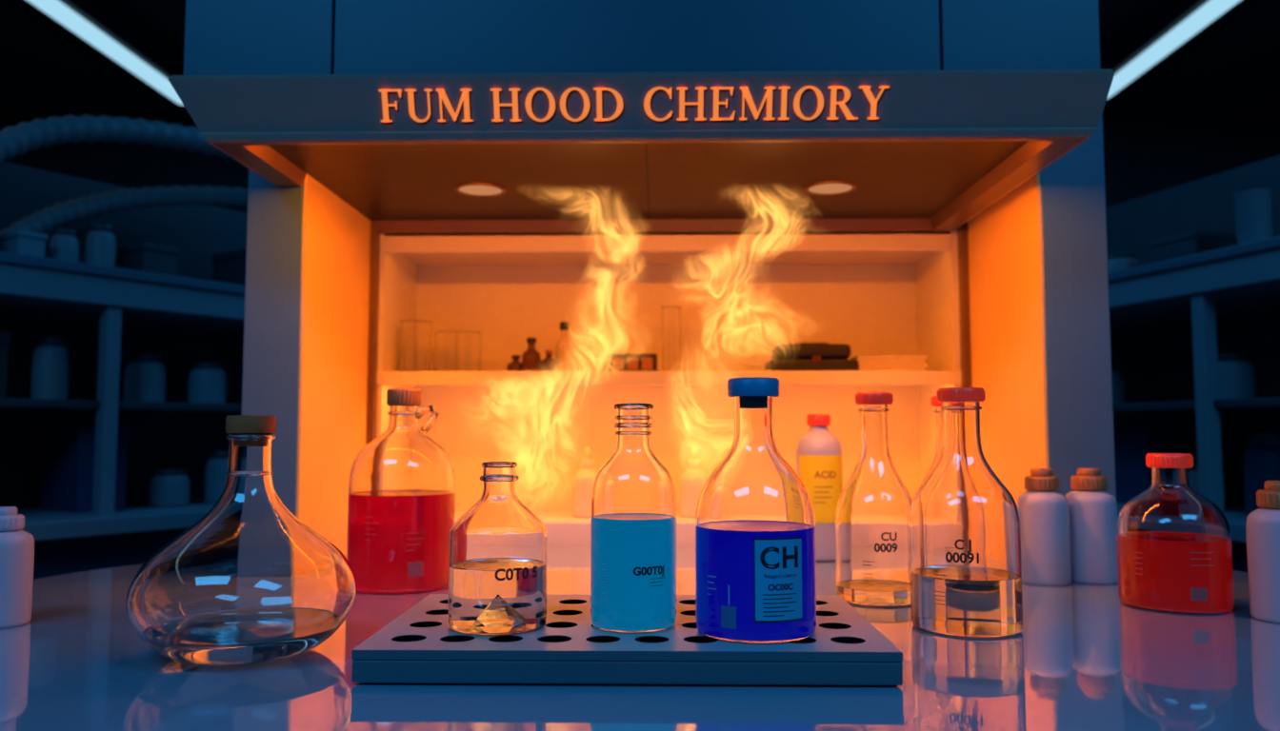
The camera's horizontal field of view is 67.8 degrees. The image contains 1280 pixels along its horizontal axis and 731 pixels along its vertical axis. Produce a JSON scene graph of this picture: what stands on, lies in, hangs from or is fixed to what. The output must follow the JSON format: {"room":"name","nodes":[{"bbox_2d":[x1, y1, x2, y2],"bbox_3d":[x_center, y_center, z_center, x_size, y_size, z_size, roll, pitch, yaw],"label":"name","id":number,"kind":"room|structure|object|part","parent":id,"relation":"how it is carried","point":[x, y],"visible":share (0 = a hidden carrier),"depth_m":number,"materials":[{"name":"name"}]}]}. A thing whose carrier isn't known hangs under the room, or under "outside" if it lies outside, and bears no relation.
{"room":"laboratory","nodes":[
{"label":"laboratory","id":0,"kind":"room"},
{"bbox_2d":[0,115,236,164],"bbox_3d":[-1.226,-0.465,2.660,0.108,0.409,1.324,-3,-5,39],"label":"corrugated hose","id":1,"kind":"object","parent":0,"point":[23,137],"visible":0.44,"depth_m":2.43,"materials":[{"name":"grey plastic"}]},
{"bbox_2d":[0,185,247,234],"bbox_3d":[-1.334,-0.394,2.772,0.121,0.323,1.001,-4,-5,42],"label":"corrugated hose","id":2,"kind":"object","parent":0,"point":[49,218],"visible":0.55,"depth_m":2.67,"materials":[{"name":"grey plastic"}]},
{"bbox_2d":[0,0,1279,125],"bbox_3d":[0.021,-1.540,1.262,7.200,0.050,7.500,0,-4,1],"label":"ceiling","id":3,"kind":"structure","parent":0,"point":[1231,69],"depth_m":4.15,"materials":[{"name":"paint"}]},
{"bbox_2d":[21,0,183,104],"bbox_3d":[-2.145,-1.414,2.044,0.170,0.090,4.800,0,-4,1],"label":"tube light","id":4,"kind":"object","parent":3,"relation":"attached to","point":[85,20],"depth_m":3.74,"materials":[{"name":"white plastic"}]},
{"bbox_2d":[1100,0,1245,99],"bbox_3d":[2.054,-1.419,1.969,0.170,0.090,4.800,0,-4,1],"label":"tube light","id":5,"kind":"object","parent":3,"relation":"attached to","point":[1185,20],"depth_m":3.72,"materials":[{"name":"white plastic"}]},
{"bbox_2d":[0,118,1279,213],"bbox_3d":[0.087,0.094,4.855,7.200,2.700,0.100,0,-4,1],"label":"wall","id":6,"kind":"structure","parent":0,"point":[1143,157],"depth_m":4.85,"materials":[{"name":"paint"}]},
{"bbox_3d":[0.021,1.204,1.067,7.200,0.050,7.500,0,-4,1],"label":"floor","id":7,"kind":"structure","parent":0,"visible":0},
{"bbox_2d":[0,161,247,579],"bbox_3d":[-1.423,0.363,2.466,0.520,1.825,2.400,-3,-5,34],"label":"shelving","id":8,"kind":"object","parent":7,"relation":"on","point":[106,315],"visible":0.16,"depth_m":2.57,"materials":[{"name":"blue metal"}]},
{"bbox_2d":[0,230,48,258],"bbox_3d":[-1.552,-0.279,2.357,0.208,0.080,0.068,-3,-5,34],"label":"storage box","id":9,"kind":"object","parent":8,"relation":"on","point":[19,242],"visible":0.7,"depth_m":2.30,"materials":[{"name":"grey laminate"}]},
{"bbox_3d":[-1.552,-0.312,2.359,0.208,0.014,0.068,-3,-5,34],"label":"box lid","id":10,"kind":"part","parent":9,"relation":"part of","materials":[{"name":"blue laminate"}]},
{"bbox_2d":[30,336,69,399],"bbox_3d":[-1.474,0.009,2.380,0.080,0.160,0.080,0,-4,1],"label":"storage jar","id":11,"kind":"object","parent":8,"relation":"on","point":[50,362],"visible":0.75,"depth_m":2.35,"materials":[{"name":"grey plastic"}]},
{"bbox_2d":[48,228,79,261],"bbox_3d":[-1.462,-0.289,2.418,0.064,0.110,0.064,0,-4,1],"label":"storage jar","id":12,"kind":"object","parent":8,"relation":"on","point":[64,246],"visible":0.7,"depth_m":2.40,"materials":[{"name":"grey plastic"}]},
{"bbox_2d":[40,425,130,513],"bbox_3d":[-1.456,0.267,2.495,0.208,0.220,0.128,-3,-5,34],"label":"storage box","id":13,"kind":"object","parent":8,"relation":"on","point":[68,453],"visible":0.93,"depth_m":2.44,"materials":[{"name":"blue plastic"}]},
{"bbox_3d":[-1.456,0.177,2.502,0.208,0.040,0.128,-3,-5,34],"label":"box lid","id":14,"kind":"part","parent":13,"relation":"part of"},
{"bbox_2d":[84,222,116,267],"bbox_3d":[-1.412,-0.299,2.494,0.070,0.140,0.070,0,-4,1],"label":"storage jar","id":15,"kind":"object","parent":8,"relation":"on","point":[100,250],"visible":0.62,"depth_m":2.47,"materials":[{"name":"grey plastic"}]},
{"bbox_3d":[-1.323,0.559,2.333,0.040,1.415,0.035,-3,-5,34],"label":"post","id":16,"kind":"part","parent":8,"relation":"part of","materials":[{"name":"metal"}]},
{"bbox_3d":[-1.452,0.107,2.504,0.370,0.020,2.400,-3,-5,34],"label":"shelf","id":17,"kind":"part","parent":8,"relation":"part of","materials":[{"name":"metal"}]},
{"bbox_3d":[-1.448,-0.182,2.522,0.420,0.090,2.400,-3,-5,34],"label":"shelf","id":18,"kind":"part","parent":8,"relation":"part of","materials":[{"name":"blue metal"}]},
{"bbox_3d":[-1.270,-0.227,2.404,0.010,0.024,2.400,-3,-5,34],"label":"shelf trim","id":19,"kind":"part","parent":8,"relation":"part of","materials":[{"name":"blue metal"}]},
{"bbox_2d":[123,354,165,402],"bbox_3d":[-1.339,0.038,2.578,0.100,0.130,0.100,0,-4,1],"label":"storage jar","id":20,"kind":"object","parent":8,"relation":"on","point":[145,374],"visible":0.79,"depth_m":2.54,"materials":[{"name":"grey plastic"}]},
{"bbox_2d":[115,242,180,276],"bbox_3d":[-1.373,-0.270,2.622,0.208,0.100,0.104,-3,-5,34],"label":"storage box","id":21,"kind":"object","parent":8,"relation":"on","point":[146,257],"visible":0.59,"depth_m":2.56,"materials":[{"name":"metal"}]},
{"bbox_3d":[-1.373,-0.311,2.625,0.208,0.018,0.104,-3,-5,34],"label":"box lid","id":22,"kind":"part","parent":21,"relation":"part of","materials":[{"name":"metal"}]},
{"bbox_2d":[149,469,189,507],"bbox_3d":[-1.295,0.337,2.623,0.100,0.100,0.100,0,-4,1],"label":"storage jar","id":23,"kind":"object","parent":8,"relation":"on","point":[168,488],"visible":1,"depth_m":2.58,"materials":[{"name":"grey plastic"}]},
{"bbox_2d":[187,362,226,404],"bbox_3d":[-1.239,0.053,2.726,0.100,0.120,0.100,0,-4,1],"label":"storage jar","id":24,"kind":"object","parent":8,"relation":"on","point":[207,384],"visible":0.81,"depth_m":2.69,"materials":[{"name":"grey plastic"}]},
{"bbox_2d":[203,450,229,503],"bbox_3d":[-1.205,0.321,2.757,0.100,0.150,0.100,0,-4,1],"label":"storage jar","id":25,"kind":"object","parent":8,"relation":"on","point":[217,465],"visible":0.51,"depth_m":2.71,"materials":[{"name":"grey plastic"}]},
{"bbox_2d":[210,248,246,285],"bbox_3d":[-1.188,-0.271,2.896,0.208,0.140,0.128,-3,-5,34],"label":"storage box","id":26,"kind":"object","parent":8,"relation":"on","point":[228,267],"visible":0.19,"depth_m":2.85,"materials":[{"name":"metal"}]},
{"bbox_3d":[-1.188,-0.328,2.900,0.208,0.025,0.128,-3,-5,34],"label":"box lid","id":27,"kind":"part","parent":26,"relation":"part of","materials":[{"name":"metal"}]},
{"bbox_2d":[0,546,1279,730],"bbox_3d":[0.021,0.693,0.577,1.740,0.900,2.150,0,-4,1],"label":"table","id":28,"kind":"object","parent":7,"relation":"on","point":[1082,659],"visible":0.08,"depth_m":0.74,"materials":[{"name":"white laminate"}]},
{"bbox_2d":[0,506,34,629],"bbox_3d":[-0.672,0.210,1.000,0.060,0.122,0.060,0,-4,1],"label":"plastic bottle","id":29,"kind":"object","parent":28,"relation":"on","point":[16,545],"visible":1,"depth_m":0.99,"materials":[{"name":"white plastic"}]},
{"bbox_2d":[125,415,357,666],"bbox_3d":[-0.359,0.154,0.873,0.194,0.216,0.194,-4,-6,44],"label":"flask","id":30,"kind":"object","parent":28,"relation":"on","point":[250,582],"visible":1,"depth_m":0.81,"materials":[{"name":"clear glass"}]},
{"bbox_2d":[346,388,455,594],"bbox_3d":[-0.312,0.160,1.253,0.137,0.258,0.137,1,-4,-10],"label":"jug","id":31,"kind":"object","parent":28,"relation":"on","point":[401,492],"visible":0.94,"depth_m":1.20,"materials":[{"name":"clear glass"}]},
{"bbox_2d":[364,517,378,540],"bbox_3d":[-0.334,0.203,1.184,0.020,0.029,0.001,-1,-4,18],"label":"print","id":32,"kind":"object","parent":31,"relation":"attached to","point":[370,523],"depth_m":1.18},
{"bbox_2d":[406,533,423,551],"bbox_3d":[-0.280,0.220,1.188,0.022,0.022,0.001,2,-5,-28],"label":"print","id":33,"kind":"object","parent":31,"relation":"on","point":[414,541],"depth_m":1.19},
{"bbox_3d":[-0.282,0.071,1.258,0.033,0.038,0.010,0,-4,1],"label":"handle","id":34,"kind":"part","parent":31,"relation":"part of","materials":[{"name":"clear glass"}]},
{"bbox_2d":[351,594,902,686],"bbox_3d":[-0.009,0.249,0.883,0.436,0.028,0.263,0,-4,1],"label":"tray","id":35,"kind":"object","parent":28,"relation":"on","point":[419,646],"visible":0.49,"depth_m":0.76,"materials":[{"name":"metal"}]},
{"bbox_2d":[448,461,547,636],"bbox_3d":[-0.127,0.160,0.855,0.088,0.146,0.088,0,-4,1],"label":"glass bottle","id":36,"kind":"object","parent":35,"relation":"on","point":[498,548],"visible":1,"depth_m":0.82,"materials":[{"name":"clear glass"}]},
{"bbox_3d":[-0.009,0.235,0.884,0.436,0.001,0.263,0,-4,1],"label":"plate","id":37,"kind":"part","parent":35,"relation":"part of","materials":[{"name":"paint"}]},
{"bbox_2d":[590,403,676,633],"bbox_3d":[-0.006,0.134,0.861,0.078,0.198,0.078,0,-4,1],"label":"bottle","id":38,"kind":"object","parent":35,"relation":"on","point":[633,497],"visible":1,"depth_m":0.83,"materials":[{"name":"clear glass"}]},
{"bbox_2d":[601,563,607,594],"bbox_3d":[-0.031,0.185,0.827,0.006,0.026,0.001,-3,-5,39],"label":"print","id":39,"kind":"object","parent":38,"relation":"attached to","point":[604,566],"depth_m":0.83},
{"bbox_2d":[695,377,816,643],"bbox_3d":[0.100,0.121,0.833,0.104,0.220,0.105,0,-4,1],"label":"bottle","id":40,"kind":"object","parent":35,"relation":"on","point":[755,565],"visible":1,"depth_m":0.79,"materials":[{"name":"clear glass"}]},
{"bbox_2d":[760,545,798,590],"bbox_3d":[0.114,0.166,0.782,0.032,0.036,0.010,0,-4,1],"label":"print","id":41,"kind":"object","parent":40,"relation":"on","point":[778,564],"depth_m":0.78,"materials":[{"name":"black"}]},
{"bbox_2d":[762,593,796,617],"bbox_3d":[0.115,0.196,0.778,0.030,0.018,0.002,1,-4,-16],"label":"print","id":42,"kind":"object","parent":40,"relation":"on","point":[774,605],"depth_m":0.78,"materials":[{"name":"black"}]},
{"bbox_2d":[796,414,842,560],"bbox_3d":[0.288,0.193,1.525,0.073,0.230,0.074,0,-4,1],"label":"bottle","id":43,"kind":"object","parent":28,"relation":"on","point":[819,456],"visible":0.86,"depth_m":1.49,"materials":[{"name":"white plastic"}]},
{"bbox_2d":[814,486,832,502],"bbox_3d":[0.287,0.202,1.489,0.029,0.026,0.003,0,-4,1],"label":"print","id":44,"kind":"object","parent":43,"relation":"attached to","point":[822,494],"depth_m":1.49,"materials":[{"name":"brown"}]},
{"bbox_2d":[835,392,912,606],"bbox_3d":[0.285,0.157,1.152,0.097,0.249,0.097,0,-4,1],"label":"bottle","id":45,"kind":"object","parent":28,"relation":"on","point":[873,509],"visible":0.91,"depth_m":1.11,"materials":[{"name":"clear glass"}]},
{"bbox_2d":[874,532,897,552],"bbox_3d":[0.284,0.204,1.100,0.026,0.023,0.002,0,-4,1],"label":"print","id":46,"kind":"object","parent":45,"relation":"attached to","point":[884,542],"depth_m":1.10,"materials":[{"name":"black"}]},
{"bbox_2d":[918,396,942,489],"bbox_3d":[0.415,0.165,1.274,0.094,0.250,0.094,0,-4,1],"label":"bottle","id":47,"kind":"object","parent":28,"relation":"on","point":[934,403],"visible":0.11,"depth_m":1.27,"materials":[{"name":"clear glass"}]},
{"bbox_2d":[909,387,1022,638],"bbox_3d":[0.336,0.147,0.989,0.110,0.247,0.110,0,-4,1],"label":"bottle","id":48,"kind":"object","parent":28,"relation":"on","point":[966,553],"visible":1,"depth_m":0.95,"materials":[{"name":"clear glass"}]},
{"bbox_2d":[945,540,979,563],"bbox_3d":[0.317,0.183,0.937,0.029,0.023,0.011,0,-4,1],"label":"print","id":49,"kind":"object","parent":48,"relation":"on","point":[957,551],"depth_m":0.94,"materials":[{"name":"black"}]},
{"bbox_2d":[1017,468,1071,586],"bbox_3d":[0.543,0.215,1.283,0.065,0.152,0.065,0,-4,1],"label":"plastic bottle","id":50,"kind":"object","parent":28,"relation":"on","point":[1044,513],"visible":0.95,"depth_m":1.26,"materials":[{"name":"white plastic"}]},
{"bbox_2d":[1064,468,1118,584],"bbox_3d":[0.613,0.216,1.295,0.067,0.152,0.067,0,-4,1],"label":"plastic bottle","id":51,"kind":"object","parent":28,"relation":"on","point":[1092,510],"visible":0.88,"depth_m":1.27,"materials":[{"name":"white plastic"}]},
{"bbox_2d":[1116,453,1234,615],"bbox_3d":[0.620,0.191,1.110,0.118,0.176,0.118,0,-4,1],"label":"bottle","id":52,"kind":"object","parent":28,"relation":"on","point":[1174,549],"visible":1,"depth_m":1.07,"materials":[{"name":"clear glass"}]},
{"bbox_2d":[1134,552,1142,575],"bbox_3d":[0.567,0.225,1.083,0.001,0.025,0.010,2,-4,-25],"label":"print","id":53,"kind":"object","parent":52,"relation":"attached to","point":[1138,556],"depth_m":1.08},
{"bbox_2d":[1190,552,1214,566],"bbox_3d":[0.620,0.213,1.050,0.026,0.015,0.001,0,-4,0],"label":"print","id":54,"kind":"object","parent":52,"relation":"on","point":[1197,559],"depth_m":1.05},
{"bbox_2d":[1245,480,1279,623],"bbox_3d":[0.695,0.199,1.028,0.067,0.148,0.067,0,-4,1],"label":"plastic bottle","id":55,"kind":"object","parent":28,"relation":"on","point":[1263,524],"visible":1,"depth_m":1.02,"materials":[{"name":"white plastic"}]},
{"bbox_2d":[168,0,1116,554],"bbox_3d":[0.052,-0.139,1.577,1.262,2.700,0.843,0,-4,1],"label":"fume hood","id":56,"kind":"object","parent":7,"relation":"on","point":[872,177],"visible":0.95,"depth_m":1.41,"materials":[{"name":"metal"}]},
{"bbox_3d":[-0.487,-0.926,1.259,0.190,1.135,0.018,0,-4,1],"label":"door","id":57,"kind":"part","parent":56,"relation":"part of","materials":[{"name":"blue metal"}]},
{"bbox_3d":[-0.537,-0.039,1.564,0.084,0.700,0.335,0,-4,1],"label":"panel","id":58,"kind":"part","parent":56,"relation":"part of","materials":[{"name":"metal"}]},
{"bbox_2d":[400,320,431,371],"bbox_3d":[-0.428,-0.032,1.815,0.060,0.101,0.060,0,-4,1],"label":"glass beaker","id":59,"kind":"object","parent":56,"relation":"on","point":[415,335],"visible":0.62,"depth_m":1.79,"materials":[{"name":"glass"}]},
{"bbox_2d":[434,331,456,371],"bbox_3d":[-0.377,-0.022,1.853,0.048,0.086,0.048,0,-4,1],"label":"glass beaker","id":60,"kind":"object","parent":56,"relation":"on","point":[445,341],"visible":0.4,"depth_m":1.83,"materials":[{"name":"glass"}]},
{"bbox_2d":[454,331,481,371],"bbox_3d":[-0.328,-0.022,1.812,0.052,0.081,0.052,0,-4,1],"label":"glass beaker","id":61,"kind":"object","parent":56,"relation":"on","point":[468,344],"visible":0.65,"depth_m":1.79,"materials":[{"name":"clear glass"}]},
{"bbox_2d":[455,182,506,197],"bbox_3d":[-0.251,-0.277,1.503,0.080,0.003,0.080,0,-4,1],"label":"recessed light","id":62,"kind":"object","parent":56,"relation":"on","point":[462,190],"depth_m":1.50,"materials":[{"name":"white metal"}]},
{"bbox_2d":[506,355,521,371],"bbox_3d":[-0.236,-0.001,1.809,0.034,0.037,0.034,0,-4,1],"label":"vial","id":63,"kind":"object","parent":56,"relation":"on","point":[515,365],"visible":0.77,"depth_m":1.80,"materials":[{"name":"brown glass"}]},
{"bbox_2d":[521,338,540,371],"bbox_3d":[-0.204,-0.018,1.790,0.036,0.069,0.036,0,-4,1],"label":"vial","id":64,"kind":"object","parent":56,"relation":"on","point":[530,358],"visible":0.8,"depth_m":1.78,"materials":[{"name":"brown glass"}]},
{"bbox_2d":[540,349,557,371],"bbox_3d":[-0.173,-0.006,1.808,0.032,0.048,0.032,0,-4,1],"label":"vial","id":65,"kind":"object","parent":56,"relation":"on","point":[549,364],"visible":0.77,"depth_m":1.80,"materials":[{"name":"brown glass"}]},
{"bbox_2d":[555,321,573,371],"bbox_3d":[-0.147,-0.032,1.850,0.036,0.106,0.036,0,-4,1],"label":"bottle","id":66,"kind":"object","parent":56,"relation":"on","point":[564,349],"visible":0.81,"depth_m":1.84,"materials":[{"name":"clear glass"}]},
{"bbox_2d":[572,447,597,518],"bbox_3d":[-0.099,0.222,1.811,0.060,0.130,0.060,0,-4,1],"label":"squeeze bottle","id":67,"kind":"object","parent":56,"relation":"on","point":[583,480],"visible":0.8,"depth_m":1.79,"materials":[{"name":"plastic"}]},
{"bbox_2d":[608,354,657,371],"bbox_3d":[-0.013,-0.002,1.795,0.090,0.038,0.041,0,-4,1],"label":"meter","id":68,"kind":"object","parent":56,"relation":"on","point":[616,362],"visible":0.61,"depth_m":1.77,"materials":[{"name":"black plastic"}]},
{"bbox_3d":[-0.041,-0.003,1.775,0.021,0.022,0.001,0,-4,1],"label":"window panel","id":69,"kind":"part","parent":68,"relation":"part of","materials":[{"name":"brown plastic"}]},
{"bbox_3d":[-0.014,-0.003,1.775,0.021,0.022,0.001,0,-4,1],"label":"window panel","id":70,"kind":"part","parent":68,"relation":"part of","materials":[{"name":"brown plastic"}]},
{"bbox_3d":[0.013,-0.003,1.774,0.021,0.022,0.001,0,-4,1],"label":"window panel","id":71,"kind":"part","parent":68,"relation":"part of","materials":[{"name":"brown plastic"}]},
{"bbox_3d":[-0.006,-0.926,1.250,0.767,1.135,0.018,0,-4,1],"label":"door","id":72,"kind":"part","parent":56,"relation":"part of","materials":[{"name":"blue metal"}]},
{"bbox_3d":[0.048,-0.223,1.743,1.032,0.030,0.015,0,-4,1],"label":"rail","id":73,"kind":"part","parent":56,"relation":"part of","materials":[{"name":"metal"}]},
{"bbox_3d":[0.054,0.009,1.969,1.084,0.660,0.020,0,-4,1],"label":"panel","id":74,"kind":"part","parent":56,"relation":"part of","materials":[{"name":"clear glass"}]},
{"bbox_2d":[661,306,680,371],"bbox_3d":[0.061,-0.046,1.827,0.040,0.131,0.040,0,-4,1],"label":"glass beaker","id":75,"kind":"object","parent":56,"relation":"on","point":[670,315],"visible":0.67,"depth_m":1.81,"materials":[{"name":"clear glass"}]},
{"bbox_2d":[678,447,708,518],"bbox_3d":[0.103,0.222,1.807,0.060,0.130,0.060,0,-4,1],"label":"squeeze bottle","id":76,"kind":"object","parent":56,"relation":"on","point":[691,482],"visible":0.91,"depth_m":1.78,"materials":[{"name":"plastic"}]},
{"bbox_2d":[764,342,859,370],"bbox_3d":[0.322,-0.013,1.798,0.162,0.060,0.103,0,-4,1],"label":"instrument case","id":77,"kind":"object","parent":56,"relation":"on","point":[799,356],"visible":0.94,"depth_m":1.75,"materials":[{"name":"plastic"}]},
{"bbox_3d":[0.325,-0.040,1.802,0.060,0.006,0.016,0,-4,1],"label":"handle","id":78,"kind":"part","parent":77,"relation":"part of","materials":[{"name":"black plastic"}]},
{"bbox_2d":[804,180,856,196],"bbox_3d":[0.298,-0.278,1.493,0.080,0.003,0.080,0,-4,1],"label":"recessed light","id":79,"kind":"object","parent":56,"relation":"on","point":[811,188],"depth_m":1.49,"materials":[{"name":"white metal"}]},
{"bbox_2d":[851,356,927,370],"bbox_3d":[0.464,0.002,1.806,0.133,0.032,0.100,0,-4,1],"label":"paper stack","id":80,"kind":"object","parent":56,"relation":"on","point":[866,363],"visible":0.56,"depth_m":1.76,"materials":[{"name":"white paper"}]},
{"bbox_3d":[0.479,-0.927,1.241,0.196,1.135,0.018,0,-4,1],"label":"door","id":81,"kind":"part","parent":56,"relation":"part of","materials":[{"name":"blue metal"}]},
{"bbox_3d":[0.636,-0.041,1.543,0.094,0.700,0.335,0,-4,1],"label":"panel","id":82,"kind":"part","parent":56,"relation":"part of","materials":[{"name":"metal"}]},
{"bbox_2d":[1105,155,1279,572],"bbox_3d":[1.513,0.344,2.381,0.520,1.850,2.400,1,-4,-16],"label":"shelving","id":83,"kind":"object","parent":7,"relation":"on","point":[1170,321],"visible":0.11,"depth_m":2.62,"materials":[{"name":"blue metal"}]},
{"bbox_2d":[1111,364,1125,403],"bbox_3d":[1.389,0.061,2.835,0.100,0.120,0.100,0,-4,1],"label":"storage jar","id":84,"kind":"object","parent":83,"relation":"on","point":[1118,378],"visible":0.28,"depth_m":2.79,"materials":[{"name":"grey plastic"}]},
{"bbox_2d":[1107,253,1139,273],"bbox_3d":[1.408,-0.278,2.792,0.100,0.090,0.100,0,-4,1],"label":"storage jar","id":85,"kind":"object","parent":83,"relation":"on","point":[1117,262],"visible":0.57,"depth_m":2.76,"materials":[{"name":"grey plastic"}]},
{"bbox_2d":[1148,230,1238,263],"bbox_3d":[1.529,-0.297,2.588,0.208,0.100,0.158,1,-4,-16],"label":"storage box","id":86,"kind":"object","parent":83,"relation":"on","point":[1194,242],"visible":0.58,"depth_m":2.52,"materials":[{"name":"metal"}]},
{"bbox_3d":[1.529,-0.338,2.591,0.208,0.018,0.158,1,-4,-16],"label":"box lid","id":87,"kind":"part","parent":86,"relation":"part of","materials":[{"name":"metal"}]},
{"bbox_3d":[1.542,-0.213,2.429,0.420,0.090,2.400,1,-4,-16],"label":"shelf","id":88,"kind":"part","parent":83,"relation":"part of","materials":[{"name":"blue metal"}]},
{"bbox_3d":[1.335,-0.255,2.373,0.010,0.024,2.400,1,-4,-16],"label":"shelf trim","id":89,"kind":"part","parent":83,"relation":"part of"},
{"bbox_3d":[1.546,0.101,2.408,0.370,0.020,2.400,1,-4,-16],"label":"shelf","id":90,"kind":"part","parent":83,"relation":"part of","materials":[{"name":"metal"}]},
{"bbox_2d":[1188,463,1226,510],"bbox_3d":[1.480,0.318,2.499,0.100,0.120,0.100,0,-4,1],"label":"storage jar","id":91,"kind":"object","parent":83,"relation":"on","point":[1192,471],"visible":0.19,"depth_m":2.47,"materials":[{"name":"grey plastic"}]},
{"bbox_3d":[1.380,0.543,2.285,0.040,1.440,0.035,1,-4,-16],"label":"post","id":92,"kind":"part","parent":83,"relation":"part of","materials":[{"name":"metal"}]},
{"bbox_2d":[1217,353,1256,399],"bbox_3d":[1.507,0.032,2.423,0.100,0.120,0.100,0,-4,1],"label":"storage jar","id":93,"kind":"object","parent":83,"relation":"on","point":[1236,373],"visible":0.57,"depth_m":2.38,"materials":[{"name":"grey plastic"}]},
{"bbox_2d":[1233,188,1274,244],"bbox_3d":[1.472,-0.343,2.283,0.079,0.147,0.079,0,-4,1],"label":"storage jar","id":94,"kind":"object","parent":83,"relation":"on","point":[1253,217],"visible":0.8,"depth_m":2.25,"materials":[{"name":"grey plastic"}]},
{"bbox_2d":[1243,433,1279,515],"bbox_3d":[1.535,0.264,2.310,0.120,0.200,0.120,0,-4,1],"label":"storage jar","id":95,"kind":"object","parent":83,"relation":"on","point":[1262,456],"visible":0.74,"depth_m":2.29,"materials":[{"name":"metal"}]}
]}

